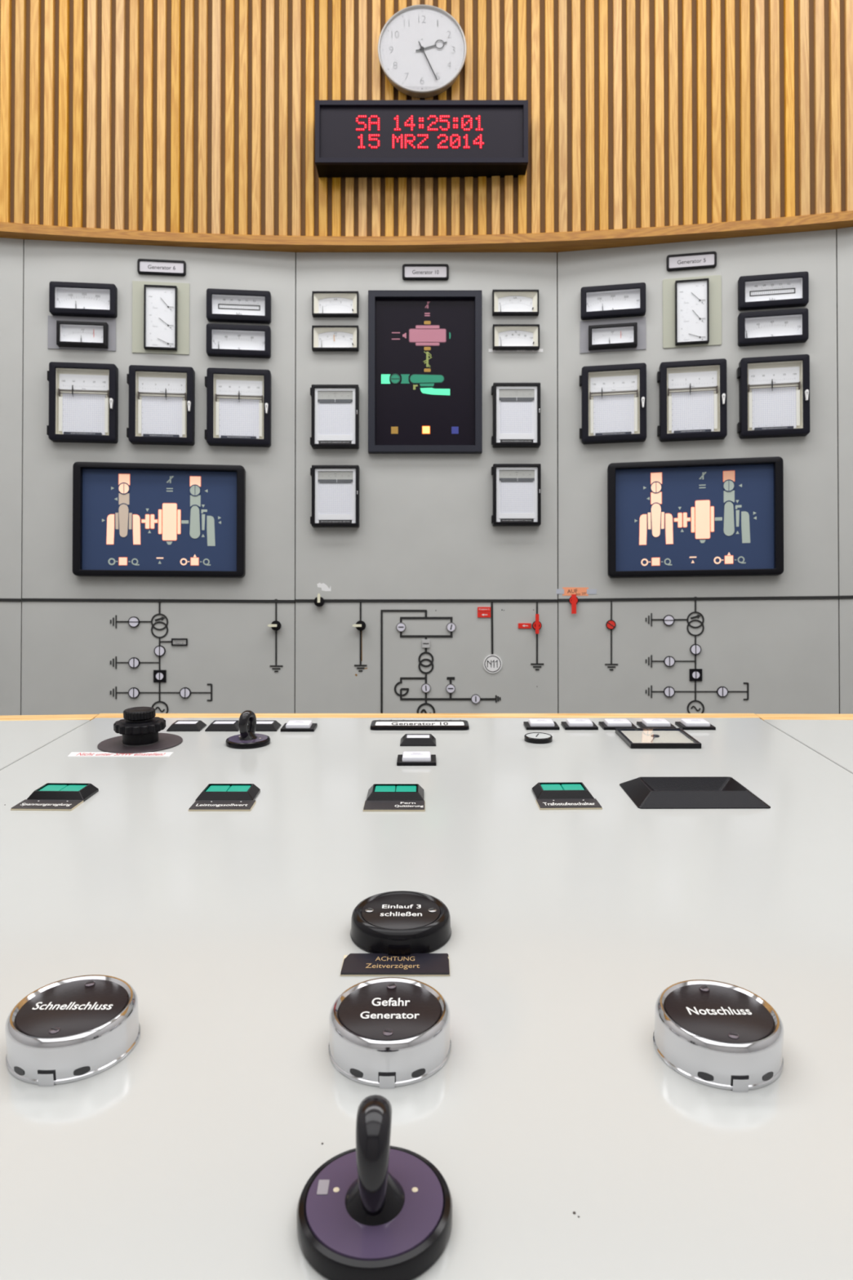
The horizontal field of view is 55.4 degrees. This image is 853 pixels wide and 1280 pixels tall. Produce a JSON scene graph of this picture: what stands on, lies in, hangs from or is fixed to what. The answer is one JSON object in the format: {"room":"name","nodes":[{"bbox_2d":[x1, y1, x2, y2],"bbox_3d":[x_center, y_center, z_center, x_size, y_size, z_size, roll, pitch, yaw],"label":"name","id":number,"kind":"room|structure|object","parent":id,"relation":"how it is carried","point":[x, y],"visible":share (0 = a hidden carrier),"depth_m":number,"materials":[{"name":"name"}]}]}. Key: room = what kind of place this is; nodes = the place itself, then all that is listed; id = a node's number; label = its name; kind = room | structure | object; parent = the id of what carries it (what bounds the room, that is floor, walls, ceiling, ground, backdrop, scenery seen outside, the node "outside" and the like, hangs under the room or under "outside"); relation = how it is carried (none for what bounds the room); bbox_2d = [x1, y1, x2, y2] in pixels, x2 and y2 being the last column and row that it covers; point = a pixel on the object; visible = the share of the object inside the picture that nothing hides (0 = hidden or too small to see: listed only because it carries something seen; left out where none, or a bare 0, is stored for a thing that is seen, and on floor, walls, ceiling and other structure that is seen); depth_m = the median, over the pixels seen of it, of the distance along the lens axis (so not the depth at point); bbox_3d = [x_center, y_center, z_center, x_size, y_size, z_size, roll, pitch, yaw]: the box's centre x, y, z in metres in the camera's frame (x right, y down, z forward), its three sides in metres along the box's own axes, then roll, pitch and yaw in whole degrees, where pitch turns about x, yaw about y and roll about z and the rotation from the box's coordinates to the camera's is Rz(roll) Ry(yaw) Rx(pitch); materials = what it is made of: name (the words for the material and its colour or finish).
{"room":"power plant control room","nodes":[
{"label":"power plant control room","id":0,"kind":"room"},
{"bbox_2d":[0,0,852,235],"bbox_3d":[0.007,-1.847,2.296,5.204,1.251,0.560,0,-1,2],"label":"wall","id":1,"kind":"structure","parent":0,"point":[177,116],"depth_m":2.46,"materials":[{"name":"brown wood"}]},
{"bbox_2d":[315,100,528,177],"bbox_3d":[-0.015,-1.509,2.450,0.633,0.187,0.078,0,-1,0],"label":"led display","id":2,"kind":"object","parent":1,"relation":"attached to","point":[353,138],"visible":1,"depth_m":2.42,"materials":[{"name":"black plastic"}]},
{"bbox_2d":[377,4,466,97],"bbox_3d":[-0.013,-1.787,2.473,0.269,0.269,0.040,0,-1,0],"label":"wall clock","id":3,"kind":"object","parent":1,"relation":"attached to","point":[422,49],"visible":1,"depth_m":2.46,"materials":[{"name":"grey plastic"}]},
{"bbox_2d":[294,266,558,713],"bbox_3d":[0.007,0.014,2.401,5.203,2.431,0.545,0,-1,2],"label":"wall","id":4,"kind":"structure","parent":0,"point":[557,267],"depth_m":2.61,"materials":[{"name":"grey metal"}]},
{"bbox_2d":[0,210,852,266],"bbox_3d":[0.007,-1.217,2.306,5.206,0.028,0.665,0,-1,2],"label":"trim","id":5,"kind":"structure","parent":4,"relation":"attached to","point":[556,242],"depth_m":2.45,"materials":[{"name":"brown wood"}]},
{"bbox_3d":[0.000,1.247,-0.265,5.400,0.100,6.700,0,-1,0],"label":"floor","id":6,"kind":"structure","parent":0,"visible":0},
{"bbox_2d":[0,237,24,715],"bbox_3d":[-1.608,0.014,2.371,0.805,2.430,0.033,0,-1,-9],"label":"control panel","id":7,"kind":"object","parent":6,"relation":"on","point":[11,250],"visible":0.69,"depth_m":2.42,"materials":[{"name":"grey paint"}]},
{"bbox_2d":[0,714,98,770],"bbox_3d":[-0.909,0.647,0.493,1.042,1.119,1.067,0,-1,0],"label":"console section","id":8,"kind":"object","parent":6,"relation":"on","point":[20,735],"visible":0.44,"depth_m":0.94,"materials":[{"name":"metal"}]},
{"bbox_2d":[21,239,296,715],"bbox_3d":[-0.807,0.015,2.474,0.805,2.430,0.034,0,-1,-6],"label":"control panel","id":9,"kind":"object","parent":6,"relation":"on","point":[78,641],"visible":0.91,"depth_m":2.46,"materials":[{"name":"grey paint"}]},
{"bbox_2d":[47,315,115,351],"bbox_3d":[-1.038,-0.923,2.447,0.197,0.099,0.003,0,-1,-6],"label":"plate","id":10,"kind":"object","parent":9,"relation":"attached to","point":[51,330],"visible":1,"depth_m":2.44,"materials":[{"name":"grey metal"}]},
{"bbox_2d":[56,320,108,348],"bbox_3d":[-1.032,-0.916,2.437,0.145,0.073,0.019,0,-1,-6],"label":"meter","id":11,"kind":"object","parent":10,"relation":"attached to","point":[77,334],"visible":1,"depth_m":2.44,"materials":[{"name":"black plastic"}]},
{"bbox_2d":[46,361,118,443],"bbox_3d":[-1.029,-0.710,2.427,0.199,0.232,0.039,0,-1,-6],"label":"recorder","id":12,"kind":"object","parent":9,"relation":"attached to","point":[83,397],"visible":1,"depth_m":2.43,"materials":[{"name":"black plastic"}]},
{"bbox_2d":[48,281,117,318],"bbox_3d":[-1.030,-1.022,2.440,0.191,0.095,0.022,0,-1,-6],"label":"meter","id":13,"kind":"object","parent":9,"relation":"attached to","point":[68,299],"visible":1,"depth_m":2.44,"materials":[{"name":"black"}]},
{"bbox_2d":[128,657,139,668],"bbox_3d":[-0.881,0.069,2.449,0.033,0.033,0.007,0,-1,-6],"label":"indicator","id":14,"kind":"object","parent":9,"relation":"attached to","point":[134,662],"visible":1,"depth_m":2.44,"materials":[{"name":"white plastic"}]},
{"bbox_2d":[128,687,139,697],"bbox_3d":[-0.881,0.159,2.447,0.033,0.033,0.007,0,-1,-6],"label":"indicator","id":15,"kind":"object","parent":9,"relation":"attached to","point":[134,692],"visible":1,"depth_m":2.44,"materials":[{"name":"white plastic"}]},
{"bbox_2d":[128,616,139,627],"bbox_3d":[-0.882,-0.054,2.450,0.033,0.033,0.007,0,-1,-6],"label":"indicator","id":16,"kind":"object","parent":9,"relation":"attached to","point":[133,621],"visible":1,"depth_m":2.45,"materials":[{"name":"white plastic"}]},
{"bbox_2d":[72,462,245,577],"bbox_3d":[-0.802,-0.360,2.449,0.502,0.339,0.032,0,-1,-6],"label":"display","id":17,"kind":"object","parent":9,"relation":"attached to","point":[130,519],"visible":1,"depth_m":2.45,"materials":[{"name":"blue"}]},
{"bbox_2d":[153,670,166,682],"bbox_3d":[-0.806,0.109,2.455,0.037,0.037,0.007,0,-1,-6],"label":"indicator","id":18,"kind":"object","parent":9,"relation":"attached to","point":[159,676],"visible":1,"depth_m":2.45,"materials":[{"name":"black plastic"}]},
{"bbox_2d":[154,645,165,656],"bbox_3d":[-0.806,0.033,2.456,0.033,0.033,0.007,0,-1,-6],"label":"indicator","id":19,"kind":"object","parent":9,"relation":"attached to","point":[159,651],"visible":1,"depth_m":2.45,"materials":[{"name":"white plastic"}]},
{"bbox_2d":[126,364,195,445],"bbox_3d":[-0.802,-0.708,2.450,0.196,0.232,0.039,0,-1,-6],"label":"recorder","id":20,"kind":"object","parent":9,"relation":"attached to","point":[162,398],"visible":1,"depth_m":2.45,"materials":[{"name":"black plastic"}]},
{"bbox_2d":[132,280,189,355],"bbox_3d":[-0.808,-0.979,2.471,0.168,0.218,0.003,0,-1,-6],"label":"plate","id":21,"kind":"object","parent":9,"relation":"attached to","point":[183,289],"visible":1,"depth_m":2.47,"materials":[{"name":"grey metal"}]},
{"bbox_2d":[143,284,177,351],"bbox_3d":[-0.806,-0.973,2.463,0.096,0.201,0.013,0,-1,-6],"label":"meter","id":22,"kind":"object","parent":21,"relation":"attached to","point":[160,301],"visible":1,"depth_m":2.46,"materials":[{"name":"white plastic"}]},
{"bbox_2d":[137,258,186,275],"bbox_3d":[-0.805,-1.133,2.470,0.143,0.045,0.008,0,-1,-6],"label":"nameplate","id":23,"kind":"object","parent":9,"relation":"attached to","point":[144,266],"visible":1,"depth_m":2.47,"materials":[{"name":"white plastic"}]},
{"bbox_2d":[171,638,187,645],"bbox_3d":[-0.749,0.006,2.463,0.047,0.022,0.005,0,-1,-6],"label":"plate","id":24,"kind":"object","parent":9,"relation":"attached to","point":[175,642],"visible":1,"depth_m":2.46,"materials":[{"name":"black plastic"}]},
{"bbox_2d":[179,687,191,697],"bbox_3d":[-0.731,0.160,2.462,0.033,0.033,0.007,0,-1,-6],"label":"indicator","id":25,"kind":"object","parent":9,"relation":"attached to","point":[184,692],"visible":1,"depth_m":2.46,"materials":[{"name":"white plastic"}]},
{"bbox_2d":[204,367,271,447],"bbox_3d":[-0.574,-0.708,2.472,0.197,0.231,0.039,0,-1,-6],"label":"recorder","id":26,"kind":"object","parent":9,"relation":"attached to","point":[238,401],"visible":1,"depth_m":2.48,"materials":[{"name":"black plastic"}]},
{"bbox_2d":[206,323,271,358],"bbox_3d":[-0.574,-0.914,2.484,0.192,0.093,0.022,0,-1,-6],"label":"meter","id":27,"kind":"object","parent":9,"relation":"attached to","point":[231,340],"visible":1,"depth_m":2.48,"materials":[{"name":"black"}]},
{"bbox_2d":[206,288,271,324],"bbox_3d":[-0.574,-1.021,2.485,0.192,0.094,0.022,0,-1,-6],"label":"meter","id":28,"kind":"object","parent":9,"relation":"attached to","point":[223,305],"visible":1,"depth_m":2.48,"materials":[{"name":"black"}]},
{"bbox_2d":[267,620,281,631],"bbox_3d":[-0.463,-0.044,2.480,0.039,0.031,0.029,0,-1,-6],"label":"switch","id":29,"kind":"object","parent":9,"relation":"attached to","point":[276,625],"visible":1,"depth_m":2.47,"materials":[{"name":"black plastic"}]},
{"bbox_2d":[0,706,852,1279],"bbox_3d":[0.001,0.637,0.496,0.832,1.138,1.072,0,-1,0],"label":"console section","id":30,"kind":"object","parent":6,"relation":"on","point":[564,1145],"depth_m":0.37,"materials":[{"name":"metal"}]},
{"bbox_2d":[121,738,159,746],"bbox_3d":[-0.309,0.110,0.880,0.038,0.001,0.038,0,7,0],"label":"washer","id":31,"kind":"object","parent":30,"relation":"in","point":[158,739],"depth_m":0.86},
{"bbox_2d":[166,720,206,731],"bbox_3d":[-0.280,0.100,0.951,0.038,0.011,0.030,0,-1,0],"label":"lamp","id":32,"kind":"object","parent":30,"relation":"on","point":[180,725],"visible":1,"depth_m":0.94,"materials":[{"name":"black"}]},
{"bbox_2d":[204,720,239,731],"bbox_3d":[-0.236,0.100,0.951,0.038,0.011,0.030,0,-1,0],"label":"lamp","id":33,"kind":"object","parent":30,"relation":"on","point":[217,725],"visible":0.94,"depth_m":0.94,"materials":[{"name":"black plastic"}]},
{"bbox_2d":[247,720,280,731],"bbox_3d":[-0.192,0.100,0.951,0.038,0.011,0.030,0,-1,0],"label":"lamp","id":34,"kind":"object","parent":30,"relation":"on","point":[261,725],"visible":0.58,"depth_m":0.94,"materials":[{"name":"black"}]},
{"bbox_2d":[280,720,317,731],"bbox_3d":[-0.149,0.100,0.949,0.038,0.011,0.030,0,-1,0],"label":"lamp","id":35,"kind":"object","parent":30,"relation":"on","point":[292,725],"visible":1,"depth_m":0.94,"materials":[{"name":"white plastic"}]},
{"bbox_2d":[340,953,449,976],"bbox_3d":[-0.016,0.168,0.419,0.055,0.004,0.020,0,-1,0],"label":"plate","id":36,"kind":"object","parent":30,"relation":"on","point":[353,964],"visible":1,"depth_m":0.42,"materials":[{"name":"black plastic"}]},
{"bbox_2d":[396,751,435,765],"bbox_3d":[-0.010,0.117,0.807,0.038,0.011,0.030,0,-1,0],"label":"lamp","id":37,"kind":"object","parent":30,"relation":"on","point":[407,757],"visible":1,"depth_m":0.80,"materials":[{"name":"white plastic"}]},
{"bbox_2d":[400,733,435,746],"bbox_3d":[-0.009,0.108,0.883,0.038,0.011,0.030,0,-1,0],"label":"lamp","id":38,"kind":"object","parent":30,"relation":"on","point":[407,740],"visible":1,"depth_m":0.87,"materials":[{"name":"black plastic"}]},
{"bbox_2d":[369,720,469,730],"bbox_3d":[-0.008,0.100,0.959,0.115,0.010,0.036,0,-1,0],"label":"nameplate","id":39,"kind":"object","parent":30,"relation":"on","point":[376,725],"visible":1,"depth_m":0.95,"materials":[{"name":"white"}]},
{"bbox_2d":[524,732,552,743],"bbox_3d":[0.123,0.108,0.893,0.031,0.009,0.031,0,-1,4],"label":"indicator","id":40,"kind":"object","parent":30,"relation":"on","point":[533,737],"visible":1,"depth_m":0.89,"materials":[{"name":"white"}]},
{"bbox_2d":[523,718,559,729],"bbox_3d":[0.135,0.099,0.958,0.038,0.011,0.030,0,-1,0],"label":"lamp","id":41,"kind":"object","parent":30,"relation":"on","point":[532,723],"visible":1,"depth_m":0.94,"materials":[{"name":"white plastic"}]},
{"bbox_2d":[560,718,598,729],"bbox_3d":[0.180,0.099,0.958,0.038,0.011,0.030,0,-1,0],"label":"lamp","id":42,"kind":"object","parent":30,"relation":"on","point":[571,723],"visible":1,"depth_m":0.94,"materials":[{"name":"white plastic"}]},
{"bbox_2d":[598,718,636,729],"bbox_3d":[0.225,0.099,0.958,0.038,0.011,0.030,0,-1,0],"label":"lamp","id":43,"kind":"object","parent":30,"relation":"on","point":[608,723],"visible":1,"depth_m":0.95,"materials":[{"name":"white plastic"}]},
{"bbox_2d":[636,718,675,728],"bbox_3d":[0.271,0.099,0.958,0.038,0.011,0.030,0,-1,0],"label":"lamp","id":44,"kind":"object","parent":30,"relation":"on","point":[646,722],"visible":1,"depth_m":0.95,"materials":[{"name":"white plastic"}]},
{"bbox_2d":[615,728,702,748],"bbox_3d":[0.253,0.108,0.894,0.075,0.015,0.073,0,-1,0],"label":"meter","id":45,"kind":"object","parent":30,"relation":"on","point":[634,738],"visible":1,"depth_m":0.89,"materials":[{"name":"black"}]},
{"bbox_2d":[675,718,715,729],"bbox_3d":[0.317,0.099,0.958,0.038,0.011,0.030,0,-1,0],"label":"lamp","id":46,"kind":"object","parent":30,"relation":"on","point":[685,723],"visible":0.98,"depth_m":0.94,"materials":[{"name":"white plastic"}]},
{"bbox_2d":[295,252,557,713],"bbox_3d":[0.000,0.015,2.514,0.808,2.430,0.033,0,-1,0],"label":"control panel","id":47,"kind":"object","parent":6,"relation":"on","point":[425,552],"depth_m":2.50,"materials":[{"name":"grey paint"}]},
{"bbox_2d":[314,593,324,606],"bbox_3d":[-0.328,-0.121,2.487,0.032,0.040,0.029,0,-1,0],"label":"switch","id":48,"kind":"object","parent":47,"relation":"attached to","point":[319,601],"visible":1,"depth_m":2.48,"materials":[{"name":"black"}]},
{"bbox_2d":[310,384,359,448],"bbox_3d":[-0.282,-0.685,2.492,0.148,0.190,0.033,0,-1,0],"label":"recorder","id":49,"kind":"object","parent":47,"relation":"attached to","point":[335,408],"visible":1,"depth_m":2.49,"materials":[{"name":"black plastic"}]},
{"bbox_2d":[310,465,359,527],"bbox_3d":[-0.281,-0.440,2.489,0.148,0.186,0.033,0,-1,0],"label":"recorder","id":50,"kind":"object","parent":47,"relation":"attached to","point":[335,488],"visible":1,"depth_m":2.48,"materials":[{"name":"black plastic"}]},
{"bbox_2d":[311,291,359,317],"bbox_3d":[-0.280,-1.035,2.504,0.142,0.074,0.018,0,-1,0],"label":"meter","id":51,"kind":"object","parent":47,"relation":"attached to","point":[324,304],"visible":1,"depth_m":2.51,"materials":[{"name":"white plastic"}]},
{"bbox_2d":[311,325,359,351],"bbox_3d":[-0.281,-0.929,2.502,0.143,0.074,0.018,0,-1,0],"label":"meter","id":52,"kind":"object","parent":47,"relation":"attached to","point":[324,338],"visible":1,"depth_m":2.50,"materials":[{"name":"black plastic"}]},
{"bbox_2d":[352,620,365,631],"bbox_3d":[-0.205,-0.044,2.486,0.040,0.032,0.029,0,-1,0],"label":"switch","id":53,"kind":"object","parent":47,"relation":"attached to","point":[360,625],"visible":1,"depth_m":2.48,"materials":[{"name":"black plastic"}]},
{"bbox_2d":[395,622,405,631],"bbox_3d":[-0.078,-0.040,2.497,0.030,0.030,0.007,0,-1,0],"label":"indicator","id":54,"kind":"object","parent":47,"relation":"attached to","point":[401,627],"visible":1,"depth_m":2.49,"materials":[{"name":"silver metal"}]},
{"bbox_2d":[368,290,482,453],"bbox_3d":[-0.004,-0.824,2.498,0.349,0.497,0.024,0,-1,0],"label":"display","id":55,"kind":"object","parent":47,"relation":"attached to","point":[425,347],"visible":1,"depth_m":2.50,"materials":[{"name":"black"}]},
{"bbox_2d":[402,263,448,280],"bbox_3d":[-0.003,-1.137,2.510,0.143,0.048,0.008,0,-1,0],"label":"nameplate","id":56,"kind":"object","parent":47,"relation":"attached to","point":[411,272],"visible":1,"depth_m":2.51,"materials":[{"name":"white plastic"}]},
{"bbox_2d":[421,683,431,693],"bbox_3d":[-0.002,0.148,2.495,0.030,0.030,0.007,0,-1,0],"label":"indicator","id":57,"kind":"object","parent":47,"relation":"attached to","point":[425,687],"visible":1,"depth_m":2.49,"materials":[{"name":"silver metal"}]},
{"bbox_2d":[422,639,430,648],"bbox_3d":[-0.002,0.011,2.495,0.024,0.026,0.005,0,-1,0],"label":"indicator","id":58,"kind":"object","parent":47,"relation":"attached to","point":[425,642],"visible":1,"depth_m":2.49,"materials":[{"name":"grey plastic"}]},
{"bbox_2d":[445,683,455,693],"bbox_3d":[0.074,0.149,2.495,0.030,0.030,0.007,0,-1,0],"label":"indicator","id":59,"kind":"object","parent":47,"relation":"attached to","point":[450,688],"visible":1,"depth_m":2.49,"materials":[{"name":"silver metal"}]},
{"bbox_2d":[446,622,456,631],"bbox_3d":[0.076,-0.040,2.497,0.030,0.030,0.007,0,-1,0],"label":"indicator","id":60,"kind":"object","parent":47,"relation":"attached to","point":[451,627],"visible":1,"depth_m":2.49,"materials":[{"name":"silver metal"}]},
{"bbox_2d":[471,693,480,703],"bbox_3d":[0.151,0.181,2.494,0.030,0.030,0.007,0,-1,0],"label":"indicator","id":61,"kind":"object","parent":47,"relation":"attached to","point":[475,699],"visible":1,"depth_m":2.49,"materials":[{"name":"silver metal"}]},
{"bbox_2d":[477,612,490,617],"bbox_3d":[0.177,-0.077,2.499,0.040,0.016,0.004,0,-1,0],"label":"tag","id":62,"kind":"object","parent":47,"relation":"attached to","point":[479,614],"visible":1,"depth_m":2.50,"materials":[{"name":"red plastic"}]},
{"bbox_2d":[477,607,490,611],"bbox_3d":[0.177,-0.094,2.499,0.040,0.014,0.004,0,-1,0],"label":"tag","id":63,"kind":"object","parent":47,"relation":"attached to","point":[479,609],"visible":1,"depth_m":2.50,"materials":[{"name":"red plastic"}]},
{"bbox_2d":[483,654,502,673],"bbox_3d":[0.203,0.073,2.498,0.058,0.058,0.003,0,-1,0],"label":"sign","id":64,"kind":"object","parent":47,"relation":"attached to","point":[492,664],"visible":1,"depth_m":2.50,"materials":[{"name":"white plastic"}]},
{"bbox_2d":[492,289,538,315],"bbox_3d":[0.274,-1.040,2.504,0.143,0.074,0.018,0,-1,0],"label":"meter","id":65,"kind":"object","parent":47,"relation":"attached to","point":[504,302],"visible":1,"depth_m":2.51,"materials":[{"name":"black plastic"}]},
{"bbox_2d":[491,382,540,448],"bbox_3d":[0.274,-0.690,2.492,0.149,0.192,0.033,0,-1,0],"label":"recorder","id":66,"kind":"object","parent":47,"relation":"attached to","point":[516,406],"visible":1,"depth_m":2.49,"materials":[{"name":"black plastic"}]},
{"bbox_2d":[492,324,539,350],"bbox_3d":[0.276,-0.933,2.503,0.144,0.074,0.018,0,-1,0],"label":"meter","id":67,"kind":"object","parent":47,"relation":"attached to","point":[504,336],"visible":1,"depth_m":2.50,"materials":[{"name":"black plastic"}]},
{"bbox_2d":[491,463,541,526],"bbox_3d":[0.274,-0.444,2.489,0.150,0.186,0.033,0,-1,0],"label":"recorder","id":68,"kind":"object","parent":47,"relation":"attached to","point":[516,487],"visible":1,"depth_m":2.48,"materials":[{"name":"black plastic"}]},
{"bbox_2d":[518,622,531,628],"bbox_3d":[0.302,-0.044,2.499,0.040,0.016,0.004,0,-1,0],"label":"tag","id":69,"kind":"object","parent":47,"relation":"attached to","point":[521,625],"visible":1,"depth_m":2.50,"materials":[{"name":"red plastic"}]},
{"bbox_2d":[532,613,542,633],"bbox_3d":[0.339,-0.049,2.494,0.029,0.060,0.014,0,-1,0],"label":"switch","id":70,"kind":"object","parent":47,"relation":"attached to","point":[536,625],"visible":1,"depth_m":2.49,"materials":[{"name":"red plastic"}]},
{"bbox_2d":[557,229,839,713],"bbox_3d":[0.804,0.015,2.444,0.805,2.430,0.034,0,-1,10],"label":"control panel","id":71,"kind":"object","parent":6,"relation":"on","point":[772,642],"visible":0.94,"depth_m":2.43,"materials":[{"name":"grey paint"}]},
{"bbox_2d":[568,594,578,613],"bbox_3d":[0.450,-0.110,2.486,0.028,0.059,0.014,0,-1,10],"label":"switch","id":72,"kind":"object","parent":71,"relation":"attached to","point":[573,600],"visible":1,"depth_m":2.48,"materials":[{"name":"red plastic"}]},
{"bbox_2d":[555,586,596,595],"bbox_3d":[0.457,-0.149,2.492,0.128,0.027,0.001,0,-1,10],"label":"paper note","id":73,"kind":"object","parent":71,"relation":"attached to","point":[565,591],"visible":1,"depth_m":2.49,"materials":[{"name":"orange paper"}]},
{"bbox_2d":[605,619,616,629],"bbox_3d":[0.561,-0.046,2.470,0.030,0.030,0.007,0,-1,10],"label":"indicator","id":74,"kind":"object","parent":71,"relation":"attached to","point":[611,624],"visible":1,"depth_m":2.47,"materials":[{"name":"red plastic"}]},
{"bbox_2d":[579,316,645,353],"bbox_3d":[0.569,-0.931,2.481,0.197,0.098,0.003,0,-1,10],"label":"plate","id":75,"kind":"object","parent":71,"relation":"attached to","point":[584,325],"visible":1,"depth_m":2.48,"materials":[{"name":"grey metal"}]},
{"bbox_2d":[588,322,637,350],"bbox_3d":[0.566,-0.923,2.470,0.144,0.070,0.019,0,-1,10],"label":"meter","id":76,"kind":"object","parent":75,"relation":"attached to","point":[617,335],"visible":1,"depth_m":2.47,"materials":[{"name":"black plastic"}]},
{"bbox_2d":[579,362,646,444],"bbox_3d":[0.564,-0.716,2.461,0.198,0.231,0.039,0,-1,10],"label":"recorder","id":77,"kind":"object","parent":71,"relation":"attached to","point":[614,397],"visible":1,"depth_m":2.46,"materials":[{"name":"black plastic"}]},
{"bbox_2d":[580,282,645,319],"bbox_3d":[0.568,-1.031,2.473,0.193,0.094,0.022,0,-1,10],"label":"meter","id":78,"kind":"object","parent":71,"relation":"attached to","point":[628,300],"visible":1,"depth_m":2.47,"materials":[{"name":"black"}]},
{"bbox_2d":[662,614,674,626],"bbox_3d":[0.728,-0.059,2.441,0.033,0.033,0.007,0,-1,10],"label":"indicator","id":79,"kind":"object","parent":71,"relation":"attached to","point":[668,620],"visible":1,"depth_m":2.44,"materials":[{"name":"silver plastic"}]},
{"bbox_2d":[663,686,675,697],"bbox_3d":[0.729,0.155,2.438,0.033,0.033,0.007,0,-1,10],"label":"indicator","id":80,"kind":"object","parent":71,"relation":"attached to","point":[669,691],"visible":1,"depth_m":2.44,"materials":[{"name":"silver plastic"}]},
{"bbox_2d":[663,656,675,666],"bbox_3d":[0.729,0.064,2.439,0.033,0.033,0.007,0,-1,10],"label":"indicator","id":81,"kind":"object","parent":71,"relation":"attached to","point":[669,661],"visible":1,"depth_m":2.44,"materials":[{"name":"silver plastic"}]},
{"bbox_2d":[666,251,716,271],"bbox_3d":[0.796,-1.138,2.441,0.144,0.047,0.008,0,-1,10],"label":"nameplate","id":82,"kind":"object","parent":71,"relation":"attached to","point":[698,260],"visible":1,"depth_m":2.44,"materials":[{"name":"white plastic"}]},
{"bbox_2d":[657,358,727,441],"bbox_3d":[0.790,-0.715,2.421,0.197,0.233,0.039,0,-1,10],"label":"recorder","id":83,"kind":"object","parent":71,"relation":"attached to","point":[693,394],"visible":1,"depth_m":2.42,"materials":[{"name":"black plastic"}]},
{"bbox_2d":[662,275,721,348],"bbox_3d":[0.798,-0.986,2.442,0.169,0.210,0.003,0,-1,10],"label":"plate","id":84,"kind":"object","parent":71,"relation":"attached to","point":[715,281],"visible":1,"depth_m":2.44,"materials":[{"name":"grey metal"}]},
{"bbox_2d":[675,278,709,346],"bbox_3d":[0.795,-0.979,2.434,0.096,0.199,0.013,0,-1,10],"label":"meter","id":85,"kind":"object","parent":84,"relation":"attached to","point":[691,295],"visible":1,"depth_m":2.43,"materials":[{"name":"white plastic"}]},
{"bbox_2d":[607,456,783,577],"bbox_3d":[0.795,-0.362,2.420,0.500,0.345,0.032,0,-1,10],"label":"display","id":86,"kind":"object","parent":71,"relation":"attached to","point":[710,517],"visible":1,"depth_m":2.42,"materials":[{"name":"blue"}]},
{"bbox_2d":[689,644,701,654],"bbox_3d":[0.804,0.028,2.426,0.032,0.032,0.007,0,-1,10],"label":"indicator","id":87,"kind":"object","parent":71,"relation":"attached to","point":[695,649],"visible":1,"depth_m":2.42,"materials":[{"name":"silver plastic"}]},
{"bbox_2d":[689,668,702,680],"bbox_3d":[0.804,0.104,2.425,0.036,0.036,0.007,0,-1,10],"label":"indicator","id":88,"kind":"object","parent":71,"relation":"attached to","point":[695,674],"visible":1,"depth_m":2.42,"materials":[{"name":"black plastic"}]},
{"bbox_2d":[716,686,728,697],"bbox_3d":[0.879,0.154,2.412,0.032,0.032,0.007,0,-1,10],"label":"indicator","id":89,"kind":"object","parent":71,"relation":"attached to","point":[722,691],"visible":1,"depth_m":2.41,"materials":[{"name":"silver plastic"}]},
{"bbox_2d":[737,354,809,439],"bbox_3d":[1.017,-0.714,2.382,0.197,0.232,0.039,0,-1,10],"label":"recorder","id":90,"kind":"object","parent":71,"relation":"attached to","point":[774,391],"visible":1,"depth_m":2.38,"materials":[{"name":"black plastic"}]},
{"bbox_2d":[737,307,808,346],"bbox_3d":[1.020,-0.920,2.393,0.193,0.094,0.022,0,-1,10],"label":"meter","id":91,"kind":"object","parent":71,"relation":"attached to","point":[783,326],"visible":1,"depth_m":2.39,"materials":[{"name":"black"}]},
{"bbox_2d":[737,271,808,311],"bbox_3d":[1.021,-1.028,2.394,0.193,0.095,0.022,0,-1,10],"label":"meter","id":92,"kind":"object","parent":71,"relation":"attached to","point":[785,290],"visible":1,"depth_m":2.39,"materials":[{"name":"black"}]},
{"bbox_2d":[755,713,852,773],"bbox_3d":[0.894,0.647,0.494,1.073,1.119,1.068,0,-1,0],"label":"console section","id":93,"kind":"object","parent":6,"relation":"on","point":[830,735],"visible":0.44,"depth_m":0.94,"materials":[{"name":"laminate"}]},
{"bbox_2d":[835,226,852,713],"bbox_3d":[1.589,0.012,2.256,0.805,2.430,0.033,0,-1,17],"label":"control panel","id":94,"kind":"object","parent":6,"relation":"on","point":[844,237],"visible":0.69,"depth_m":2.36,"materials":[{"name":"grey paint"}]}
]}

